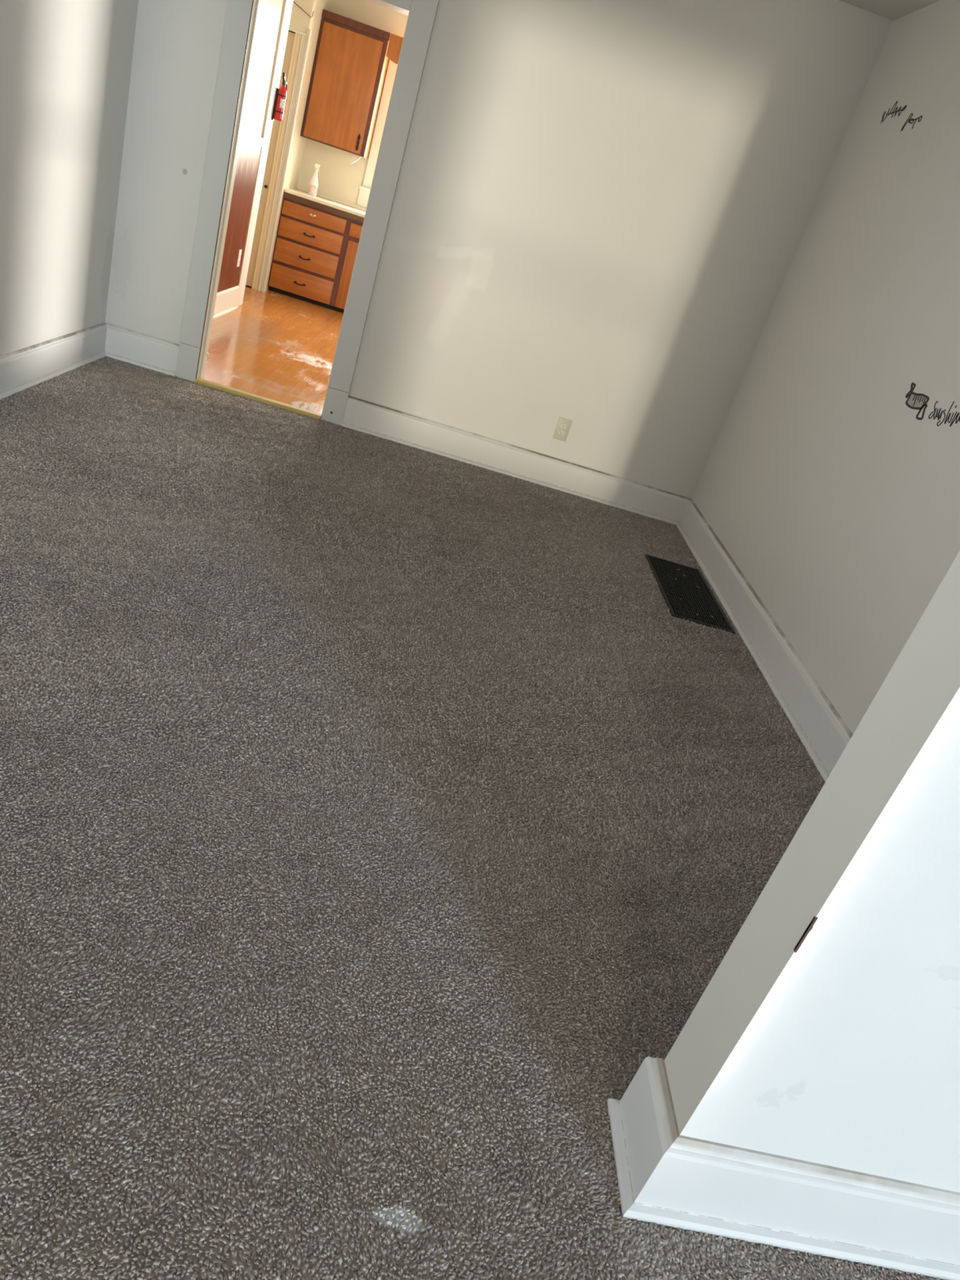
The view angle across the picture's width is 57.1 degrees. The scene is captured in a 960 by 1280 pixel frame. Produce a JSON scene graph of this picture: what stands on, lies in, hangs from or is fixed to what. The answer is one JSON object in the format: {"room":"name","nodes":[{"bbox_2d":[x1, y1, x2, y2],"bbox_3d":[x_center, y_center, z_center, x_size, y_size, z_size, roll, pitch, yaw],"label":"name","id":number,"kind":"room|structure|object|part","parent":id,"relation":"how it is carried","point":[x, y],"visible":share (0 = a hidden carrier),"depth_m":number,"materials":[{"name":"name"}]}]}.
{"room":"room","nodes":[
{"label":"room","id":0,"kind":"room"},
{"bbox_2d":[0,0,138,355],"bbox_3d":[-1.806,-1.840,2.538,0.100,2.660,4.110,15,26,-7],"label":"wall","id":1,"kind":"structure","parent":0,"point":[65,65],"depth_m":3.90,"materials":[{"name":"paint"}]},
{"bbox_2d":[0,322,106,400],"bbox_3d":[-2.097,-0.764,3.088,0.036,0.178,4.093,15,26,-7],"label":"baseboard","id":2,"kind":"structure","parent":1,"relation":"attached to","point":[22,369],"depth_m":4.27,"materials":[{"name":"paint"}]},
{"bbox_2d":[241,0,284,137],"bbox_3d":[-1.706,-3.342,5.596,0.100,2.660,2.455,15,26,-7],"label":"wall","id":3,"kind":"structure","parent":0,"point":[271,11],"depth_m":6.26,"materials":[{"name":"white paint"}]},
{"bbox_2d":[213,285,239,319],"bbox_3d":[-1.999,-2.271,6.145,0.030,0.186,2.435,15,26,-7],"label":"baseboard","id":4,"kind":"structure","parent":3,"relation":"attached to","point":[226,300],"depth_m":6.91,"materials":[{"name":"white wood"}]},
{"bbox_2d":[217,142,261,292],"bbox_3d":[-1.835,-2.793,5.883,0.010,1.030,2.435,15,26,-7],"label":"wainscoting","id":5,"kind":"structure","parent":3,"relation":"attached to","point":[248,158],"depth_m":6.66,"materials":[{"name":"wood"}]},
{"bbox_2d":[236,249,241,266],"bbox_3d":[-1.903,-3.018,6.970,0.009,0.128,0.072,15,26,-7],"label":"wall outlet","id":6,"kind":"object","parent":3,"relation":"attached to","point":[240,251],"visible":1,"depth_m":6.96,"materials":[{"name":"white plastic"}]},
{"bbox_2d":[240,132,264,146],"bbox_3d":[-1.672,-3.258,5.649,0.022,0.060,2.435,15,26,-7],"label":"trim","id":7,"kind":"structure","parent":3,"relation":"attached to","point":[246,138],"depth_m":6.41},
{"bbox_2d":[236,0,289,306],"bbox_3d":[-1.697,-3.913,6.739,0.131,2.660,0.100,15,26,-7],"label":"trim","id":8,"kind":"structure","parent":3,"relation":"attached to","point":[286,4],"depth_m":6.71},
{"bbox_2d":[257,0,331,290],"bbox_3d":[-2.227,-4.798,8.146,1.130,2.660,0.880,15,26,-7],"label":"wall","id":9,"kind":"structure","parent":0,"point":[300,21],"depth_m":7.86,"materials":[{"name":"beige paint"}]},
{"bbox_2d":[245,31,295,287],"bbox_3d":[-2.188,-4.347,7.908,0.680,2.095,0.078,15,26,-7],"label":"door","id":10,"kind":"structure","parent":9,"relation":"in","point":[291,36],"depth_m":7.98,"materials":[{"name":"beige wood"}]},
{"bbox_2d":[251,27,311,292],"bbox_3d":[-2.145,-4.343,7.865,0.854,2.170,0.027,15,26,-7],"label":"trim","id":11,"kind":"structure","parent":9,"relation":"attached to","point":[305,39],"depth_m":7.87,"materials":[{"name":"beige wood"}]},
{"bbox_2d":[293,0,314,17],"bbox_3d":[-1.490,-5.282,7.377,0.203,0.082,0.008,15,26,-7],"label":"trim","id":12,"kind":"structure","parent":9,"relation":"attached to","point":[293,1],"depth_m":7.38,"materials":[{"name":"beige metal"}]},
{"bbox_2d":[297,0,408,208],"bbox_3d":[-0.069,-4.382,8.761,3.370,2.660,0.120,15,26,-7],"label":"wall","id":13,"kind":"structure","parent":0,"point":[339,178],"depth_m":8.56,"materials":[{"name":"beige paint"}]},
{"bbox_2d":[300,8,390,163],"bbox_3d":[-1.244,-5.065,8.159,0.614,1.099,0.363,15,26,-7],"label":"upper cabinet","id":14,"kind":"object","parent":13,"relation":"attached to","point":[350,64],"visible":0.98,"depth_m":8.00,"materials":[{"name":"brown wood"}]},
{"bbox_3d":[-1.096,-5.445,7.807,0.614,0.060,0.012,15,26,-7],"label":"cornice","id":15,"kind":"part","parent":14,"relation":"part of","materials":[{"name":"brown wood"}]},
{"bbox_3d":[-1.133,-4.628,8.189,0.028,0.150,0.026,15,26,-7],"label":"handle","id":16,"kind":"part","parent":14,"relation":"part of","materials":[{"name":"black metal"}]},
{"bbox_3d":[-0.947,-5.029,8.200,0.004,1.000,0.318,15,26,-7],"label":"panel","id":17,"kind":"part","parent":14,"relation":"part of","materials":[{"name":"brown wood"}]},
{"bbox_2d":[356,59,397,208],"bbox_3d":[-0.426,-4.734,8.535,1.272,1.350,0.135,15,26,-7],"label":"window","id":18,"kind":"structure","parent":13,"relation":"in","point":[364,192],"depth_m":8.45,"materials":[{"name":"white glass"}]},
{"bbox_3d":[-0.574,-4.276,8.720,1.272,0.032,0.055,15,26,-7],"label":"sill","id":19,"kind":"part","parent":18,"relation":"part of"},
{"bbox_3d":[0.503,-4.631,8.376,0.698,1.000,0.338,15,26,-7],"label":"upper cabinet","id":20,"kind":"object","parent":13,"relation":"attached to","visible":0},
{"bbox_2d":[386,33,403,64],"bbox_3d":[-0.269,-5.158,7.961,1.153,0.210,0.020,15,26,-7],"label":"scalloped valance","id":21,"kind":"object","parent":20,"relation":"attached to","point":[395,42],"visible":0.14,"depth_m":7.88,"materials":[{"name":"brown wood"}]},
{"bbox_2d":[0,284,940,1279],"bbox_3d":[-0.394,0.781,1.427,9.300,0.060,17.820,15,26,-7],"label":"floor","id":22,"kind":"structure","parent":0,"point":[187,1126],"depth_m":1.92,"materials":[{"name":"grey carpet"}]},
{"bbox_2d":[195,377,321,419],"bbox_3d":[-1.265,-1.382,5.053,0.724,0.024,0.052,15,26,-7],"label":"threshold strip","id":23,"kind":"object","parent":22,"relation":"on","point":[201,381],"visible":1,"depth_m":5.04,"materials":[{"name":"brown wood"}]},
{"bbox_2d":[267,197,363,313],"bbox_3d":[-0.759,-3.562,8.758,2.468,0.862,0.624,15,26,-7],"label":"base cabinet","id":24,"kind":"object","parent":22,"relation":"on","point":[315,252],"visible":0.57,"depth_m":8.40,"materials":[{"name":"brown wood"}]},
{"bbox_3d":[-1.728,-3.443,8.524,0.598,0.213,0.018,15,26,-7],"label":"drawer","id":25,"kind":"part","parent":24,"relation":"part of","materials":[{"name":"brown wood"}]},
{"bbox_3d":[-1.660,-3.645,8.422,0.598,0.201,0.018,15,26,-7],"label":"drawer","id":26,"kind":"part","parent":24,"relation":"part of","materials":[{"name":"brown wood"}]},
{"bbox_3d":[-1.613,-3.814,8.309,0.121,0.026,0.034,15,26,-7],"label":"handle","id":27,"kind":"part","parent":24,"relation":"part of","materials":[{"name":"black metal"}]},
{"bbox_3d":[-1.600,-3.823,8.333,0.598,0.166,0.018,15,26,-7],"label":"drawer","id":28,"kind":"part","parent":24,"relation":"part of","materials":[{"name":"brown wood"}]},
{"bbox_3d":[-1.553,-3.965,8.261,0.598,0.122,0.018,15,26,-7],"label":"drawer","id":29,"kind":"part","parent":24,"relation":"part of","materials":[{"name":"brown wood"}]},
{"bbox_2d":[283,185,366,223],"bbox_3d":[-0.603,-3.956,8.571,2.519,0.110,0.608,15,26,-7],"label":"countertop","id":30,"kind":"structure","parent":24,"relation":"on","point":[322,202],"depth_m":8.23,"materials":[{"name":"beige laminate"}]},
{"bbox_2d":[307,163,319,195],"bbox_3d":[-1.577,-4.392,8.411,0.087,0.273,0.087,15,26,-7],"label":"spray bottle","id":31,"kind":"object","parent":30,"relation":"on","point":[313,183],"visible":1,"depth_m":8.40,"materials":[{"name":"white plastic"}]},
{"bbox_3d":[-1.089,-3.457,8.511,0.505,0.615,0.018,15,26,-7],"label":"door","id":32,"kind":"part","parent":24,"relation":"part of","materials":[{"name":"brown wood"}]},
{"bbox_3d":[-0.978,-3.804,8.337,0.515,0.112,0.018,15,26,-7],"label":"drawer","id":33,"kind":"part","parent":24,"relation":"part of","materials":[{"name":"brown wood"}]},
{"bbox_2d":[0,356,946,1279],"bbox_3d":[-0.461,-0.048,2.951,3.468,0.009,4.916,15,26,-7],"label":"carpet","id":34,"kind":"object","parent":22,"relation":"on","point":[664,529],"visible":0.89,"depth_m":2.14,"materials":[{"name":"grey carpet"}]},
{"bbox_2d":[644,554,735,633],"bbox_3d":[1.014,-0.241,4.325,0.310,0.006,0.767,15,26,-7],"label":"floor vent","id":35,"kind":"object","parent":22,"relation":"in","point":[702,602],"visible":1,"depth_m":4.28,"materials":[{"name":"black metal"}]},
{"bbox_2d":[105,0,893,498],"bbox_3d":[-0.069,-2.319,4.652,3.694,2.660,0.125,15,26,-7],"label":"wall","id":36,"kind":"structure","parent":0,"point":[602,211],"depth_m":4.60,"materials":[{"name":"paint"}]},
{"bbox_2d":[104,322,179,377],"bbox_3d":[-1.899,-1.621,4.926,0.418,0.178,0.036,15,26,-7],"label":"baseboard","id":37,"kind":"structure","parent":36,"relation":"attached to","point":[122,344],"depth_m":4.92,"materials":[{"name":"paint"}]},
{"bbox_2d":[175,0,253,382],"bbox_3d":[-1.361,-2.402,4.538,0.113,2.155,0.024,15,26,-7],"label":"trim","id":38,"kind":"structure","parent":36,"relation":"attached to","point":[238,12],"depth_m":4.54,"materials":[{"name":"paint"}]},
{"bbox_2d":[195,0,262,378],"bbox_3d":[-1.320,-2.373,4.636,0.030,2.047,0.164,15,26,-7],"label":"trim","id":39,"kind":"structure","parent":36,"relation":"attached to","point":[256,4],"depth_m":4.60,"materials":[{"name":"paint"}]},
{"bbox_2d":[320,0,439,425],"bbox_3d":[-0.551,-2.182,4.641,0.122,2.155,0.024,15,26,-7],"label":"trim","id":40,"kind":"structure","parent":36,"relation":"attached to","point":[422,14],"depth_m":4.58,"materials":[{"name":"paint"}]},
{"bbox_2d":[364,0,408,15],"bbox_3d":[-0.682,-3.148,4.245,0.722,0.016,0.161,15,26,-7],"label":"ceiling light","id":41,"kind":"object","parent":36,"relation":"attached to","point":[380,2],"depth_m":4.28,"materials":[{"name":"paint"}]},
{"bbox_2d":[382,0,412,10],"bbox_3d":[-0.666,-3.163,4.153,0.728,0.123,0.022,15,26,-7],"label":"trim","id":42,"kind":"structure","parent":36,"relation":"attached to","point":[406,4],"depth_m":4.20,"materials":[{"name":"paint"}]},
{"bbox_2d":[341,395,690,524],"bbox_3d":[0.235,-1.041,5.198,2.113,0.178,0.036,15,26,-7],"label":"baseboard","id":43,"kind":"structure","parent":36,"relation":"attached to","point":[367,417],"depth_m":5.19,"materials":[{"name":"paint"}]},
{"bbox_2d":[552,417,572,441],"bbox_3d":[0.479,-1.222,5.121,0.079,0.126,0.009,15,26,-7],"label":"wall outlet","id":44,"kind":"object","parent":36,"relation":"attached to","point":[562,430],"visible":1,"depth_m":5.12,"materials":[{"name":"beige plastic"}]},
{"bbox_2d":[558,430,564,435],"bbox_3d":[0.473,-1.205,5.127,0.033,0.025,0.004,15,26,-7],"label":"receptacle","id":45,"kind":"object","parent":44,"relation":"attached to","point":[560,432],"depth_m":5.12,"materials":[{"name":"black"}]},
{"bbox_2d":[560,423,566,429],"bbox_3d":[0.485,-1.238,5.110,0.033,0.025,0.004,15,26,-7],"label":"receptacle","id":46,"kind":"object","parent":44,"relation":"attached to","point":[563,426],"depth_m":5.11,"materials":[{"name":"beige plastic"}]},
{"bbox_2d":[664,550,959,1192],"bbox_3d":[2.454,0.262,1.199,3.770,2.660,0.137,15,26,-7],"label":"wall","id":47,"kind":"structure","parent":0,"point":[827,1031],"depth_m":1.27,"materials":[{"name":"paint"}]},
{"bbox_2d":[606,1056,959,1279],"bbox_3d":[0.931,1.007,1.585,1.405,0.178,0.208,15,26,-7],"label":"baseboard","id":48,"kind":"structure","parent":47,"relation":"attached to","point":[669,1179],"depth_m":1.46,"materials":[{"name":"paint"}]},
{"bbox_2d":[691,0,959,734],"bbox_3d":[1.637,-0.908,2.982,0.100,2.660,4.100,15,26,-7],"label":"wall","id":49,"kind":"structure","parent":0,"point":[838,506],"depth_m":3.61,"materials":[{"name":"paint"}]},
{"bbox_2d":[675,498,853,782],"bbox_3d":[1.215,0.135,3.510,0.036,0.178,4.093,15,26,-7],"label":"baseboard","id":50,"kind":"structure","parent":49,"relation":"attached to","point":[817,724],"depth_m":3.67,"materials":[{"name":"paint"}]},
{"bbox_2d":[880,100,906,123],"bbox_3d":[1.857,-2.371,3.952,0.001,0.086,0.238,15,26,-7],"label":"decal","id":51,"kind":"object","parent":49,"relation":"attached to","point":[905,106],"visible":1,"depth_m":3.95,"materials":[{"name":"black paint"}]},
{"bbox_2d":[900,113,922,131],"bbox_3d":[1.839,-2.205,3.748,0.001,0.069,0.166,15,26,-7],"label":"decal","id":52,"kind":"object","parent":49,"relation":"attached to","point":[910,119],"visible":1,"depth_m":3.76,"materials":[{"name":"black paint"}]},
{"bbox_2d":[905,382,928,420],"bbox_3d":[1.549,-0.846,3.127,0.001,0.103,0.191,15,26,-7],"label":"decal","id":53,"kind":"object","parent":49,"relation":"attached to","point":[915,401],"visible":1,"depth_m":3.12,"materials":[{"name":"black paint"}]},
{"bbox_2d":[928,400,959,426],"bbox_3d":[1.548,-0.747,2.920,0.001,0.090,0.213,15,26,-7],"label":"decal","id":54,"kind":"object","parent":49,"relation":"attached to","point":[942,411],"visible":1,"depth_m":2.92,"materials":[{"name":"black paint"}]},
{"bbox_2d":[839,0,939,21],"bbox_3d":[0.390,-1.563,0.267,9.300,0.080,17.850,15,26,-7],"label":"ceiling","id":55,"kind":"structure","parent":0,"point":[892,10],"depth_m":4.08,"materials":[{"name":"paint"}]},
{"bbox_3d":[-2.313,-4.372,7.241,1.165,2.660,1.600,15,26,-7],"label":"wall","id":56,"kind":"structure","parent":0,"visible":0},
{"bbox_2d":[239,0,293,305],"bbox_3d":[-1.702,-3.976,6.861,0.119,2.660,0.175,15,26,-7],"label":"trim","id":57,"kind":"structure","parent":56,"relation":"attached to","point":[291,2],"depth_m":6.96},
{"bbox_2d":[271,71,288,121],"bbox_3d":[-1.534,-4.175,6.786,0.080,0.332,0.112,15,26,-7],"label":"fire extinguisher","id":58,"kind":"object","parent":56,"relation":"attached to","point":[281,93],"visible":1,"depth_m":6.79,"materials":[{"name":"red metal"}]},
{"bbox_3d":[-1.490,-4.286,6.710,0.016,0.052,0.076,15,26,-7],"label":"lever handle","id":59,"kind":"part","parent":58,"relation":"part of","materials":[{"name":"black rubber"}]}
]}

